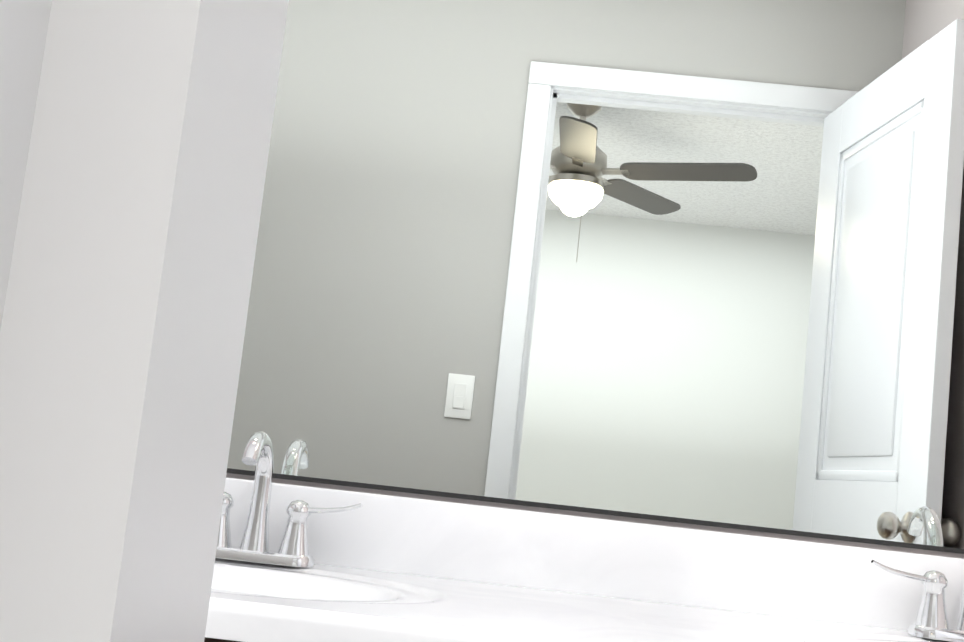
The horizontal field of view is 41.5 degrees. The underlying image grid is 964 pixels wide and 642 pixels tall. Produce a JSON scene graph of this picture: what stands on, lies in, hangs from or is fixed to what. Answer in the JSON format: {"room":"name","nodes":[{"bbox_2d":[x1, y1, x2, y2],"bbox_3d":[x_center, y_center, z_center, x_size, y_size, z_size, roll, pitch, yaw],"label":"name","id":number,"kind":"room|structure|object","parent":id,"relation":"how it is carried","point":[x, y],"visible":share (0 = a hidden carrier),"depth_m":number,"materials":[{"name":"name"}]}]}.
{"room":"bathroom","nodes":[
{"label":"bathroom","id":0,"kind":"room"},
{"bbox_2d":[226,473,963,558],"bbox_3d":[-0.634,-0.080,1.851,3.413,2.440,0.100,6,-7,3],"label":"wall","id":1,"kind":"structure","parent":0,"point":[619,518],"depth_m":1.73,"materials":[{"name":"grey paint"}]},
{"bbox_2d":[227,0,963,553],"bbox_3d":[0.256,-0.237,1.783,1.448,1.018,0.008,6,-7,3],"label":"mirror","id":2,"kind":"object","parent":1,"relation":"attached to","point":[699,262],"visible":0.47,"depth_m":1.76,"materials":[{"name":"clear glass"}]},
{"bbox_3d":[-0.799,1.040,0.856,3.413,0.050,1.800,6,-7,3],"label":"floor","id":3,"kind":"structure","parent":0,"visible":0},
{"bbox_2d":[204,565,895,641],"bbox_3d":[0.095,0.766,1.369,1.538,0.811,0.583,6,-7,3],"label":"countertop","id":4,"kind":"structure","parent":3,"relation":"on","point":[246,605],"depth_m":1.27,"materials":[{"name":"white stone"}]},
{"bbox_2d":[215,431,362,567],"bbox_3d":[-0.288,0.222,1.615,0.268,0.166,0.131,6,-7,3],"label":"faucet","id":5,"kind":"object","parent":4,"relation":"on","point":[293,549],"visible":0.83,"depth_m":1.63,"materials":[{"name":"silver metal"}]},
{"bbox_2d":[871,560,963,641],"bbox_3d":[0.623,0.316,1.570,0.268,0.166,0.131,6,-7,3],"label":"faucet","id":6,"kind":"object","parent":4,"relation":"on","point":[931,621],"visible":1,"depth_m":1.59,"materials":[{"name":"silver metal"}]},
{"bbox_3d":[-0.695,-0.296,0.171,3.213,2.440,0.110,6,-7,3],"label":"wall","id":7,"kind":"structure","parent":0,"visible":0},
{"bbox_2d":[0,0,288,641],"bbox_3d":[0.349,-0.023,0.098,0.900,2.108,0.142,6,-7,3],"label":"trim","id":8,"kind":"structure","parent":7,"relation":"attached to","point":[135,137],"depth_m":0.10,"materials":[{"name":"white paint"}]}
]}

